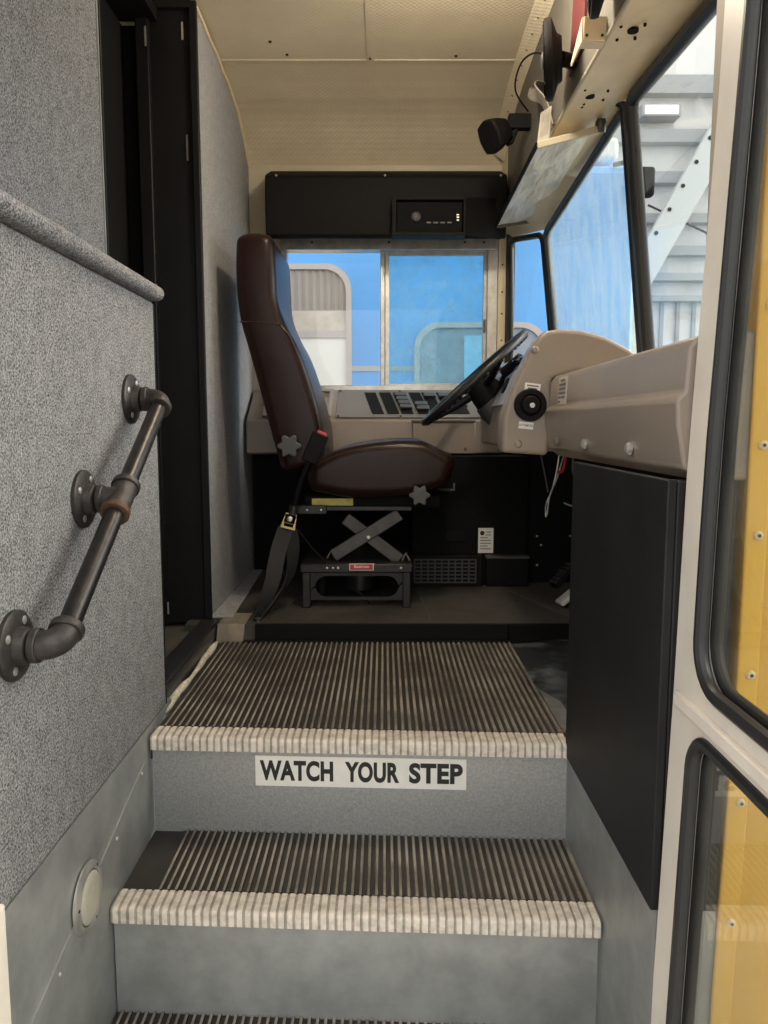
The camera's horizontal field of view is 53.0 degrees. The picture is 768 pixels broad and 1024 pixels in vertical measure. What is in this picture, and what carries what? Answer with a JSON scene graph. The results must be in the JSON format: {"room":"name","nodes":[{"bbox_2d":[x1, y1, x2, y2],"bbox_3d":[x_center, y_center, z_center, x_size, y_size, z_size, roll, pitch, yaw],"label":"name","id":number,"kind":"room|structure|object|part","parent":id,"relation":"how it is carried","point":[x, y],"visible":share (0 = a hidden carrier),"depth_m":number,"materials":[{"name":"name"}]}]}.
{"room":"bus entrance","nodes":[
{"label":"bus entrance","id":0,"kind":"room"},
{"bbox_2d":[0,0,109,255],"bbox_3d":[-0.568,-0.793,1.094,0.064,0.850,0.752,0,6,0],"label":"wall","id":1,"kind":"structure","parent":0,"point":[53,153],"depth_m":1.26,"materials":[{"name":"fabric"}]},
{"bbox_3d":[-0.568,-0.835,1.464,0.064,0.850,0.007,0,6,0],"label":"moulding","id":2,"kind":"part","parent":1,"relation":"part of","materials":[{"name":"black paint"}]},
{"bbox_2d":[105,0,156,21],"bbox_3d":[-0.800,-1.246,1.454,0.400,0.030,1.170,0,6,0],"label":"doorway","id":3,"kind":"structure","parent":1,"relation":"in","point":[124,10],"depth_m":1.98,"materials":[{"name":"black"}]},
{"bbox_2d":[0,5,262,1023],"bbox_3d":[-0.503,-0.092,1.901,0.143,2.476,2.198,0,6,0],"label":"wall","id":4,"kind":"structure","parent":0,"point":[75,320],"depth_m":1.18,"materials":[{"name":"carpet"}]},
{"bbox_2d":[0,904,11,1023],"bbox_3d":[-0.459,0.891,0.865,0.082,0.915,0.078,0,6,0],"label":"trim","id":5,"kind":"structure","parent":4,"relation":"attached to","point":[5,1008],"depth_m":0.85,"materials":[{"name":"white paint"}]},
{"bbox_2d":[0,374,171,681],"bbox_3d":[-0.415,-0.019,1.162,0.080,0.403,0.560,0,6,0],"label":"handrail","id":6,"kind":"object","parent":4,"relation":"attached to","point":[21,644],"visible":1,"depth_m":1.09,"materials":[{"name":"metal"}]},
{"bbox_2d":[72,859,102,936],"bbox_3d":[-0.449,0.589,1.177,0.011,0.106,0.106,0,6,0],"label":"step light","id":7,"kind":"object","parent":4,"relation":"attached to","point":[88,891],"visible":1,"depth_m":1.16,"materials":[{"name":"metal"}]},
{"bbox_2d":[122,26,142,276],"bbox_3d":[-0.680,-0.508,2.353,0.040,1.638,0.410,0,6,0],"label":"doorway","id":8,"kind":"structure","parent":4,"relation":"in","point":[128,32],"depth_m":2.09,"materials":[{"name":"black"}]},
{"bbox_2d":[100,0,130,268],"bbox_3d":[-0.686,-0.457,1.760,0.067,1.668,1.600,0,6,0],"label":"door","id":9,"kind":"structure","parent":8,"relation":"attached to","point":[111,28],"depth_m":2.00,"materials":[{"name":"black"}]},
{"bbox_3d":[-0.494,0.004,1.577,0.072,0.838,0.008,0,6,0],"label":"edge moulding","id":10,"kind":"part","parent":4,"relation":"part of","materials":[{"name":"black paint"}]},
{"bbox_2d":[134,0,212,624],"bbox_3d":[-0.575,-0.513,2.125,0.161,1.682,0.040,0,6,0],"label":"trim","id":11,"kind":"structure","parent":4,"relation":"attached to","point":[166,49],"depth_m":2.11,"materials":[{"name":"black paint"}]},
{"bbox_2d":[166,619,219,712],"bbox_3d":[-0.489,0.383,1.879,0.072,0.076,0.688,0,6,0],"label":"trim","id":12,"kind":"structure","parent":4,"relation":"attached to","point":[187,659],"depth_m":1.90,"materials":[{"name":"grey"}]},
{"bbox_2d":[216,613,251,642],"bbox_3d":[-0.429,0.333,2.215,0.074,0.048,0.153,0,6,0],"label":"trim","id":13,"kind":"structure","parent":4,"relation":"attached to","point":[229,629],"depth_m":2.16,"materials":[{"name":"beige metal"}]},
{"bbox_2d":[112,1010,491,1023],"bbox_3d":[-0.052,1.066,1.202,0.813,0.416,0.220,0,6,3],"label":"step","id":14,"kind":"structure","parent":4,"relation":"attached to","point":[122,1017],"depth_m":1.29,"materials":[{"name":"rubber"}]},
{"bbox_2d":[110,829,600,1023],"bbox_3d":[-0.051,0.745,1.390,0.814,0.210,0.251,0,6,3],"label":"step","id":15,"kind":"structure","parent":4,"relation":"attached to","point":[455,929],"depth_m":1.29,"materials":[{"name":"metal"}]},
{"bbox_3d":[-0.052,0.649,1.395,0.811,0.010,0.219,0,6,3],"label":"tread plate","id":16,"kind":"part","parent":15,"relation":"part of","materials":[{"name":"rubber"}]},
{"bbox_2d":[243,623,508,642],"bbox_3d":[-0.022,0.339,2.145,0.735,0.048,0.041,0,6,0],"label":"step riser","id":17,"kind":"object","parent":4,"relation":"attached to","point":[264,632],"depth_m":2.15,"materials":[{"name":"black plastic"}]},
{"bbox_2d":[120,0,534,164],"bbox_3d":[-0.525,-1.211,1.810,2.250,0.360,2.270,0,6,0],"label":"ceiling","id":18,"kind":"structure","parent":0,"point":[313,82],"depth_m":2.44,"materials":[{"name":"plastic"}]},
{"bbox_2d":[150,570,569,758],"bbox_3d":[-0.140,0.375,2.055,1.720,0.094,2.000,0,6,0],"label":"floor","id":19,"kind":"structure","parent":0,"point":[535,602],"depth_m":2.33,"materials":[{"name":"plastic"}]},
{"bbox_2d":[236,233,454,607],"bbox_3d":[-0.109,-0.280,2.482,0.652,1.116,0.488,0,6,0],"label":"seat","id":20,"kind":"object","parent":19,"relation":"on","point":[394,475],"visible":0.99,"depth_m":2.29,"materials":[{"name":"brown leather"}]},
{"bbox_3d":[-0.305,-0.489,2.474,0.259,0.697,0.427,0,6,0],"label":"backrest","id":21,"kind":"part","parent":20,"relation":"part of","materials":[{"name":"brown leather"}]},
{"bbox_3d":[-0.279,-0.194,2.265,0.071,0.064,0.016,0,6,0],"label":"recliner knob","id":22,"kind":"part","parent":20,"relation":"part of","materials":[{"name":"grey plastic"}]},
{"bbox_2d":[253,430,327,621],"bbox_3d":[-0.286,0.053,2.250,0.240,0.582,0.103,-3,7,-22],"label":"belt","id":23,"kind":"object","parent":20,"relation":"attached to","point":[286,538],"visible":0.94,"depth_m":2.26,"materials":[{"name":"black fabric"}]},
{"bbox_3d":[-0.282,0.028,2.275,0.048,0.054,0.004,0,6,0],"label":"anchor plate","id":24,"kind":"part","parent":23,"relation":"part of","materials":[{"name":"gold metal"}]},
{"bbox_3d":[-0.084,0.227,2.369,0.331,0.088,0.006,0,6,0],"label":"plate","id":25,"kind":"part","parent":20,"relation":"part of","materials":[{"name":"metal"}]},
{"bbox_2d":[300,543,412,572],"bbox_3d":[-0.084,0.148,2.551,0.343,0.028,0.422,0,6,0],"label":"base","id":26,"kind":"object","parent":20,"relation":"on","point":[364,559],"depth_m":2.38,"materials":[{"name":"metal"}]},
{"bbox_3d":[-0.085,-0.032,2.535,0.341,0.015,0.395,0,6,0],"label":"frame","id":27,"kind":"part","parent":20,"relation":"part of","materials":[{"name":"metal"}]},
{"bbox_3d":[-0.054,0.071,2.373,0.226,0.162,0.006,0,6,0],"label":"scissor arm","id":28,"kind":"part","parent":20,"relation":"part of","materials":[{"name":"metal"}]},
{"bbox_3d":[-0.035,0.084,2.386,0.192,0.161,0.006,0,6,0],"label":"scissor arm","id":29,"kind":"part","parent":20,"relation":"part of","materials":[{"name":"metal"}]},
{"bbox_2d":[308,438,453,497],"bbox_3d":[-0.009,-0.151,2.512,0.441,0.175,0.457,0,6,0],"label":"seat cushion","id":30,"kind":"object","parent":20,"relation":"on","point":[386,467],"depth_m":2.29,"materials":[{"name":"brown leather"}]},
{"bbox_3d":[0.105,-0.049,2.271,0.063,0.056,0.016,0,6,0],"label":"cushion knob","id":31,"kind":"part","parent":20,"relation":"part of","materials":[{"name":"grey plastic"}]},
{"bbox_3d":[0.189,-0.076,2.358,0.063,0.024,0.013,4,8,31],"label":"release lever","id":32,"kind":"part","parent":20,"relation":"part of","materials":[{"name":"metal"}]},
{"bbox_2d":[150,641,566,839],"bbox_3d":[-0.052,0.501,1.805,0.802,0.208,0.693,0,6,0],"label":"step","id":33,"kind":"structure","parent":19,"relation":"on","point":[478,703],"depth_m":1.51,"materials":[{"name":"paint"}]},
{"bbox_3d":[-0.052,0.406,1.810,0.800,0.010,0.662,0,6,0],"label":"tread plate","id":34,"kind":"part","parent":33,"relation":"part of","materials":[{"name":"rubber"}]},
{"bbox_2d":[255,755,465,789],"bbox_3d":[-0.046,0.504,1.488,0.408,0.061,0.002,0,6,3],"label":"warning sign","id":35,"kind":"object","parent":33,"relation":"attached to","point":[307,771],"visible":1,"depth_m":1.49,"materials":[{"name":"white"}]},
{"bbox_2d":[411,554,482,585],"bbox_3d":[0.218,0.202,2.686,0.249,0.110,0.035,0,6,0],"label":"heater","id":36,"kind":"object","parent":19,"relation":"on","point":[428,569],"visible":0.98,"depth_m":2.67,"materials":[{"name":"black plastic"}]},
{"bbox_2d":[414,559,476,582],"bbox_3d":[0.212,0.205,2.672,0.217,0.084,0.005,0,6,0],"label":"grille","id":37,"kind":"object","parent":36,"relation":"attached to","point":[425,570],"depth_m":2.67,"materials":[{"name":"grey plastic"}]},
{"bbox_2d":[484,555,529,585],"bbox_3d":[0.428,0.204,2.686,0.153,0.106,0.036,0,6,0],"label":"control box","id":38,"kind":"object","parent":19,"relation":"on","point":[500,570],"visible":1,"depth_m":2.67,"materials":[{"name":"black plastic"}]},
{"bbox_3d":[0.428,0.156,2.680,0.153,0.010,0.036,0,6,0],"label":"lid","id":39,"kind":"part","parent":38,"relation":"part of","materials":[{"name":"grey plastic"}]},
{"bbox_2d":[507,623,568,641],"bbox_3d":[0.533,0.338,2.151,0.373,0.046,0.029,0,6,0],"label":"trim","id":40,"kind":"structure","parent":19,"relation":"attached to","point":[517,632],"depth_m":2.15,"materials":[{"name":"black"}]},
{"bbox_2d":[549,562,570,588],"bbox_3d":[0.617,0.166,2.493,0.162,0.160,0.075,-1,7,-13],"label":"brake pedal","id":41,"kind":"object","parent":19,"relation":"on","point":[563,573],"visible":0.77,"depth_m":2.46,"materials":[{"name":"black rubber"}]},
{"bbox_2d":[555,589,569,605],"bbox_3d":[0.628,0.225,2.399,0.183,0.130,0.060,-1,7,-11],"label":"accelerator pedal","id":42,"kind":"object","parent":19,"relation":"on","point":[564,598],"visible":0.4,"depth_m":2.38,"materials":[{"name":"silver metal"}]},
{"bbox_2d":[248,165,501,393],"bbox_3d":[-0.594,-0.514,2.986,2.112,1.650,0.050,0,6,0],"label":"wall","id":43,"kind":"structure","parent":0,"point":[257,173],"depth_m":2.88,"materials":[{"name":"beige metal"}]},
{"bbox_2d":[265,171,506,239],"bbox_3d":[0.007,-1.102,2.765,0.847,0.271,0.254,0,6,0],"label":"console","id":44,"kind":"object","parent":43,"relation":"attached to","point":[298,204],"visible":0.94,"depth_m":2.69,"materials":[{"name":"black plastic"}]},
{"bbox_2d":[397,202,461,231],"bbox_3d":[0.158,-1.021,2.674,0.227,0.103,0.048,0,6,0],"label":"radio","id":45,"kind":"object","parent":44,"relation":"on","point":[411,216],"visible":0.94,"depth_m":2.66,"materials":[{"name":"black plastic"}]},
{"bbox_3d":[0.111,-1.020,2.658,0.034,0.034,0.014,0,6,0],"label":"volume knob","id":46,"kind":"part","parent":45,"relation":"part of","materials":[{"name":"grey plastic"}]},
{"bbox_2d":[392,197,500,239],"bbox_3d":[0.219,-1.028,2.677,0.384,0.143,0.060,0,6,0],"label":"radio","id":47,"kind":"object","parent":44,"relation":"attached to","point":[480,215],"depth_m":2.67,"materials":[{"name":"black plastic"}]},
{"bbox_2d":[281,239,497,389],"bbox_3d":[0.020,-0.750,2.953,0.818,0.566,0.067,0,6,0],"label":"window","id":48,"kind":"structure","parent":43,"relation":"in","point":[487,248],"depth_m":2.91,"materials":[{"name":"metal"}]},
{"bbox_3d":[0.198,-0.738,2.945,0.387,0.502,0.014,0,6,0],"label":"sliding sash","id":49,"kind":"part","parent":48,"relation":"part of","materials":[{"name":"glass"}]},
{"bbox_2d":[497,234,506,365],"bbox_3d":[0.446,-0.729,2.930,0.030,0.670,0.012,0,6,0],"label":"trim","id":50,"kind":"structure","parent":43,"relation":"attached to","point":[502,243],"depth_m":2.92,"materials":[{"name":"beige paint"}]},
{"bbox_2d":[252,451,583,583],"bbox_3d":[0.100,0.011,2.849,1.200,0.502,0.339,0,6,0],"label":"wall","id":51,"kind":"structure","parent":0,"point":[491,491],"depth_m":2.71,"materials":[{"name":"black"}]},
{"bbox_2d":[246,389,501,453],"bbox_3d":[-0.035,-0.339,2.860,0.920,0.242,0.215,0,6,0],"label":"console","id":52,"kind":"object","parent":51,"relation":"on","point":[355,416],"visible":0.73,"depth_m":2.78,"materials":[{"name":"beige plastic"}]},
{"bbox_2d":[394,392,406,396],"bbox_3d":[0.062,-0.441,2.885,0.046,0.020,0.029,0,6,0],"label":"rocker switch","id":53,"kind":"object","parent":52,"relation":"attached to","point":[396,394],"depth_m":2.87,"materials":[{"name":"grey plastic"}]},
{"bbox_2d":[396,396,408,400],"bbox_3d":[0.068,-0.422,2.861,0.046,0.020,0.029,0,6,0],"label":"rocker switch","id":54,"kind":"object","parent":52,"relation":"attached to","point":[398,398],"depth_m":2.85,"materials":[{"name":"grey plastic"}]},
{"bbox_2d":[398,400,409,404],"bbox_3d":[0.074,-0.404,2.837,0.046,0.020,0.029,0,6,0],"label":"rocker switch","id":55,"kind":"object","parent":52,"relation":"attached to","point":[400,402],"depth_m":2.82,"materials":[{"name":"grey plastic"}]},
{"bbox_2d":[400,404,411,408],"bbox_3d":[0.080,-0.386,2.813,0.046,0.020,0.029,0,6,0],"label":"rocker switch","id":56,"kind":"object","parent":52,"relation":"attached to","point":[402,406],"depth_m":2.80,"materials":[{"name":"grey plastic"}]},
{"bbox_2d":[335,390,479,417],"bbox_3d":[0.113,-0.401,2.849,0.575,0.106,0.175,0,6,0],"label":"switch panel","id":57,"kind":"object","parent":52,"relation":"attached to","point":[348,403],"depth_m":2.83,"materials":[{"name":"black"}]},
{"bbox_2d":[415,401,426,405],"bbox_3d":[0.136,-0.398,2.829,0.046,0.020,0.029,0,6,0],"label":"rocker switch","id":58,"kind":"object","parent":52,"relation":"attached to","point":[417,403],"depth_m":2.82,"materials":[{"name":"grey plastic"}]},
{"bbox_2d":[416,405,428,409],"bbox_3d":[0.142,-0.380,2.805,0.046,0.020,0.029,0,6,0],"label":"rocker switch","id":59,"kind":"object","parent":52,"relation":"attached to","point":[418,407],"depth_m":2.79,"materials":[{"name":"grey plastic"}]},
{"bbox_2d":[423,392,435,397],"bbox_3d":[0.171,-0.438,2.881,0.046,0.020,0.029,0,6,0],"label":"rocker switch","id":60,"kind":"object","parent":52,"relation":"attached to","point":[425,394],"depth_m":2.87,"materials":[{"name":"grey plastic"}]},
{"bbox_2d":[438,392,449,397],"bbox_3d":[0.226,-0.438,2.881,0.046,0.020,0.029,0,6,0],"label":"rocker switch","id":61,"kind":"object","parent":52,"relation":"attached to","point":[440,394],"depth_m":2.87,"materials":[{"name":"grey plastic"}]},
{"bbox_2d":[411,420,475,453],"bbox_3d":[0.211,-0.268,2.746,0.228,0.120,0.030,0,6,0],"label":"panel","id":62,"kind":"object","parent":51,"relation":"on","point":[450,436],"visible":0.9,"depth_m":2.74,"materials":[{"name":"beige plastic"}]},
{"bbox_2d":[478,528,492,552],"bbox_3d":[0.356,0.100,2.692,0.053,0.088,0.003,0,6,0],"label":"label","id":63,"kind":"object","parent":51,"relation":"attached to","point":[485,535],"visible":1,"depth_m":2.69,"materials":[{"name":"white paper"}]},
{"bbox_2d":[584,460,686,478],"bbox_3d":[0.720,0.067,2.030,0.040,0.710,1.420,0,6,0],"label":"wall","id":64,"kind":"structure","parent":0,"point":[585,461],"depth_m":2.13,"materials":[{"name":"black"}]},
{"bbox_2d":[543,111,619,329],"bbox_3d":[0.614,-0.687,2.295,0.102,0.734,0.705,-1,6,-5],"label":"window","id":65,"kind":"structure","parent":64,"relation":"in","point":[614,125],"depth_m":2.42,"materials":[{"name":"black rubber"}]},
{"bbox_2d":[480,329,755,479],"bbox_3d":[0.463,-0.271,1.776,0.410,0.273,1.730,0,6,0],"label":"dashboard","id":66,"kind":"object","parent":64,"relation":"attached to","point":[582,395],"visible":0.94,"depth_m":1.27,"materials":[{"name":"beige plastic"}]},
{"bbox_2d":[421,329,528,425],"bbox_3d":[0.286,-0.392,2.409,0.352,0.351,0.426,2,7,18],"label":"steering wheel","id":67,"kind":"object","parent":66,"relation":"attached to","point":[482,388],"visible":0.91,"depth_m":2.34,"materials":[{"name":"black plastic"}]},
{"bbox_3d":[0.349,-0.376,2.317,0.014,0.095,0.195,0,6,-1],"label":"signal lever","id":68,"kind":"part","parent":67,"relation":"part of","materials":[{"name":"black plastic"}]},
{"bbox_3d":[0.354,-0.357,2.174,0.048,0.111,0.820,0,6,0],"label":"gauge panel","id":69,"kind":"part","parent":66,"relation":"part of","materials":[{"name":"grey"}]},
{"bbox_3d":[0.318,-0.232,1.671,0.071,0.071,0.016,0,6,0],"label":"vent knob","id":70,"kind":"part","parent":66,"relation":"part of","materials":[{"name":"black plastic"}]},
{"bbox_2d":[540,455,573,516],"bbox_3d":[0.455,-0.079,2.026,0.072,0.185,0.172,-2,7,-17],"label":"wiring","id":71,"kind":"object","parent":66,"relation":"hanging from","point":[563,457],"visible":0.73,"depth_m":2.01,"materials":[{"name":"grey"}]},
{"bbox_2d":[615,98,640,352],"bbox_3d":[0.631,-0.664,1.938,0.134,0.748,0.060,0,6,0],"label":"trim","id":72,"kind":"structure","parent":64,"relation":"attached to","point":[621,105],"depth_m":1.94,"materials":[{"name":"black rubber"}]},
{"bbox_2d":[625,0,716,351],"bbox_3d":[0.635,-0.598,1.491,0.123,0.747,0.892,0,6,0],"label":"windshield frame","id":73,"kind":"structure","parent":64,"relation":"in","point":[707,10],"depth_m":1.88,"materials":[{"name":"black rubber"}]},
{"bbox_2d":[565,462,737,1023],"bbox_3d":[0.387,0.574,1.268,0.086,1.294,0.529,0,6,0],"label":"wall","id":74,"kind":"structure","parent":0,"point":[628,527],"depth_m":1.10,"materials":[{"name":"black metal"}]},
{"bbox_2d":[538,689,566,730],"bbox_3d":[0.368,0.419,1.643,0.033,0.006,0.230,0,6,0],"label":"trim","id":75,"kind":"structure","parent":74,"relation":"attached to","point":[558,711],"depth_m":1.63,"materials":[{"name":"metal"}]},
{"bbox_2d":[651,0,767,1023],"bbox_3d":[0.378,0.215,0.682,0.072,2.100,0.548,0,6,0],"label":"door","id":76,"kind":"structure","parent":74,"relation":"in","point":[712,724],"depth_m":0.86,"materials":[{"name":"white paint"}]},
{"bbox_2d":[710,115,767,1023],"bbox_3d":[0.862,0.073,0.959,0.876,2.360,0.051,0,6,0],"label":"wall","id":77,"kind":"structure","parent":0,"point":[739,994],"depth_m":0.97,"materials":[{"name":"yellow paint"}]},
{"bbox_2d":[477,113,530,153],"bbox_3d":[0.363,-1.141,2.317,0.157,0.113,0.100,0,6,0],"label":"fan","id":78,"kind":"object","parent":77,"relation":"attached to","point":[494,134],"visible":1,"depth_m":2.31,"materials":[{"name":"black plastic"}]},
{"bbox_3d":[0.388,-1.134,2.329,0.041,0.055,0.018,-1,7,-9],"label":"swivel arm","id":79,"kind":"part","parent":78,"relation":"part of","materials":[{"name":"black plastic"}]},
{"bbox_2d":[514,52,541,111],"bbox_3d":[0.402,-1.183,2.133,0.075,0.075,0.388,0,6,0],"label":"cable","id":80,"kind":"object","parent":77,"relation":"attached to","point":[540,53],"visible":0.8,"depth_m":2.13,"materials":[{"name":"black plastic"}]},
{"bbox_2d":[528,80,552,131],"bbox_3d":[0.421,-1.096,2.092,0.060,0.181,0.207,1,6,6],"label":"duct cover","id":81,"kind":"object","parent":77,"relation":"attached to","point":[535,94],"visible":0.72,"depth_m":2.06,"materials":[{"name":"white plastic"}]},
{"bbox_2d":[540,17,577,101],"bbox_3d":[0.401,-1.032,1.756,0.086,0.169,0.169,1,7,11],"label":"fan","id":82,"kind":"object","parent":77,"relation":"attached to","point":[553,59],"visible":1,"depth_m":1.71,"materials":[{"name":"black plastic"}]},
{"bbox_2d":[569,0,586,76],"bbox_3d":[0.439,-1.149,1.727,0.006,0.265,0.150,0,6,0],"label":"board","id":83,"kind":"object","parent":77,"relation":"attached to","point":[579,6],"visible":0.67,"depth_m":1.74,"materials":[{"name":"red"}]},
{"bbox_2d":[587,0,603,19],"bbox_3d":[0.408,-1.008,1.417,0.077,0.169,0.169,1,7,11],"label":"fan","id":84,"kind":"object","parent":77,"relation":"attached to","point":[594,7],"visible":1,"depth_m":1.42,"materials":[{"name":"black plastic"}]},
{"bbox_2d":[494,0,703,236],"bbox_3d":[0.537,-1.120,1.846,0.275,0.487,2.060,0,6,0],"label":"overhead panel","id":85,"kind":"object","parent":77,"relation":"attached to","point":[637,31],"depth_m":1.87,"materials":[{"name":"beige paint"}]},
{"bbox_2d":[495,105,606,227],"bbox_3d":[0.475,-1.009,2.318,0.181,0.117,0.761,0,6,0],"label":"sun visor","id":86,"kind":"object","parent":85,"relation":"attached to","point":[549,160],"visible":0.87,"depth_m":2.17,"materials":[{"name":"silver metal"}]},
{"bbox_3d":[0.473,-1.009,2.689,0.161,0.033,0.008,0,6,4],"label":"arm","id":87,"kind":"part","parent":86,"relation":"part of"},
{"bbox_3d":[0.390,-0.967,2.324,0.007,0.026,0.745,0,6,0],"label":"edge rail","id":88,"kind":"part","parent":86,"relation":"part of","materials":[{"name":"black plastic"}]},
{"bbox_3d":[0.471,-0.952,1.954,0.166,0.063,0.008,-1,6,-6],"label":"arm","id":89,"kind":"part","parent":86,"relation":"part of","materials":[{"name":"beige metal"}]},
{"bbox_3d":[0.444,-1.156,1.832,0.003,0.394,2.000,0,6,0],"label":"panel","id":90,"kind":"part","parent":85,"relation":"part of","materials":[{"name":"beige metal"}]},
{"bbox_2d":[571,16,605,65],"bbox_3d":[0.418,-0.962,1.575,0.048,0.054,0.094,0,6,0],"label":"bracket","id":91,"kind":"object","parent":85,"relation":"attached to","point":[595,29],"visible":0.98,"depth_m":1.53,"materials":[{"name":"beige metal"}]},
{"bbox_3d":[0.419,-0.962,1.532,0.044,0.044,0.004,0,6,0],"label":"plate","id":92,"kind":"part","parent":91,"relation":"part of","materials":[{"name":"beige paint"}]},
{"bbox_2d":[706,0,724,240],"bbox_3d":[0.423,0.068,0.999,0.036,2.360,0.030,0,6,0],"label":"trim","id":93,"kind":"structure","parent":77,"relation":"attached to","point":[720,3],"depth_m":0.94,"materials":[{"name":"white metal"}]},
{"bbox_3d":[0.601,-0.031,2.900,0.278,0.710,0.330,0,6,0],"label":"wall","id":94,"kind":"structure","parent":0,"visible":0},
{"bbox_2d":[504,234,514,363],"bbox_3d":[0.477,-0.706,2.954,0.030,0.740,0.070,0,6,0],"label":"trim","id":95,"kind":"structure","parent":94,"relation":"attached to","point":[509,237],"depth_m":2.91,"materials":[{"name":"black rubber"}]},
{"bbox_2d":[508,232,549,361],"bbox_3d":[0.518,-0.691,2.770,0.077,0.632,0.300,-3,7,-26],"label":"window","id":96,"kind":"structure","parent":94,"relation":"in","point":[537,235],"depth_m":2.87,"materials":[{"name":"black rubber"}]},
{"label":"outside","id":97,"kind":"structure","parent":0,"visible":0},
{"bbox_3d":[5.000,1.500,0.170,70.000,0.100,60.000,0,6,0],"label":"ground","id":98,"kind":"structure","parent":97,"visible":0},
{"bbox_2d":[288,138,654,384],"bbox_3d":[-2.577,-0.607,5.200,7.846,2.956,2.530,0,6,0],"label":"window glass","id":99,"kind":"object","parent":98,"relation":"on","point":[436,302],"visible":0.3,"depth_m":4.00,"materials":[{"name":"glass"}]},
{"bbox_2d":[290,270,345,310],"bbox_3d":[-0.499,-1.146,3.989,0.603,0.203,0.013,0,6,0],"label":"curtain","id":100,"kind":"object","parent":99,"relation":"hanging from","point":[311,290],"depth_m":3.99,"materials":[{"name":"white fabric"}]},
{"bbox_2d":[300,338,345,384],"bbox_3d":[-0.499,-0.620,4.050,0.603,0.581,0.011,0,6,0],"label":"blind","id":101,"kind":"object","parent":99,"relation":"hanging from","point":[327,356],"depth_m":4.02,"materials":[{"name":"white fabric"}]},
{"bbox_3d":[-2.600,-0.753,4.039,7.799,0.026,0.004,0,6,0],"label":"rail","id":102,"kind":"part","parent":99,"relation":"part of","materials":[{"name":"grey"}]},
{"bbox_3d":[0.513,-0.540,4.054,0.188,0.763,0.005,0,6,0],"label":"panel","id":103,"kind":"part","parent":99,"relation":"part of","materials":[{"name":"blue"}]},
{"bbox_3d":[0.504,-0.561,4.058,0.624,0.793,0.006,0,6,0],"label":"tinted pane","id":104,"kind":"part","parent":99,"relation":"part of","materials":[{"name":"glass"}]},
{"bbox_2d":[613,160,654,197],"bbox_3d":[1.258,-1.679,3.886,0.178,0.207,0.159,0,6,0],"label":"mirror","id":105,"kind":"object","parent":99,"relation":"attached to","point":[618,170],"depth_m":3.93,"materials":[{"name":"black plastic"}]},
{"bbox_2d":[612,14,716,353],"bbox_3d":[3.000,-3.187,8.692,26.000,7.300,0.310,0,6,0],"label":"wall","id":106,"kind":"structure","parent":98,"relation":"on","point":[676,289],"depth_m":8.58,"materials":[{"name":"grey"}]},
{"bbox_2d":[639,103,680,122],"bbox_3d":[3.003,-4.364,8.428,0.420,0.124,0.220,0,6,0],"label":"lamp","id":107,"kind":"object","parent":106,"relation":"attached to","point":[648,112],"visible":0.93,"depth_m":8.33,"materials":[{"name":"grey plastic"}]},
{"bbox_2d":[645,105,678,112],"bbox_3d":[3.003,-4.352,8.321,0.360,0.084,0.004,0,6,0],"label":"diffuser","id":108,"kind":"object","parent":107,"relation":"attached to","point":[648,108],"depth_m":8.32,"materials":[{"name":"white plastic"}]},
{"bbox_2d":[648,204,706,234],"bbox_3d":[3.364,-3.154,8.449,0.983,0.405,0.199,-2,7,-16],"label":"rod","id":109,"kind":"object","parent":106,"relation":"attached to","point":[649,205],"visible":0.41,"depth_m":8.39,"materials":[{"name":"metal"}]},
{"bbox_2d":[632,122,711,316],"bbox_3d":[2.586,-2.203,8.400,3.202,5.545,0.111,0,6,0],"label":"brace","id":110,"kind":"object","parent":98,"relation":"on","point":[694,180],"visible":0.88,"depth_m":8.24,"materials":[{"name":"white metal"}]}
]}

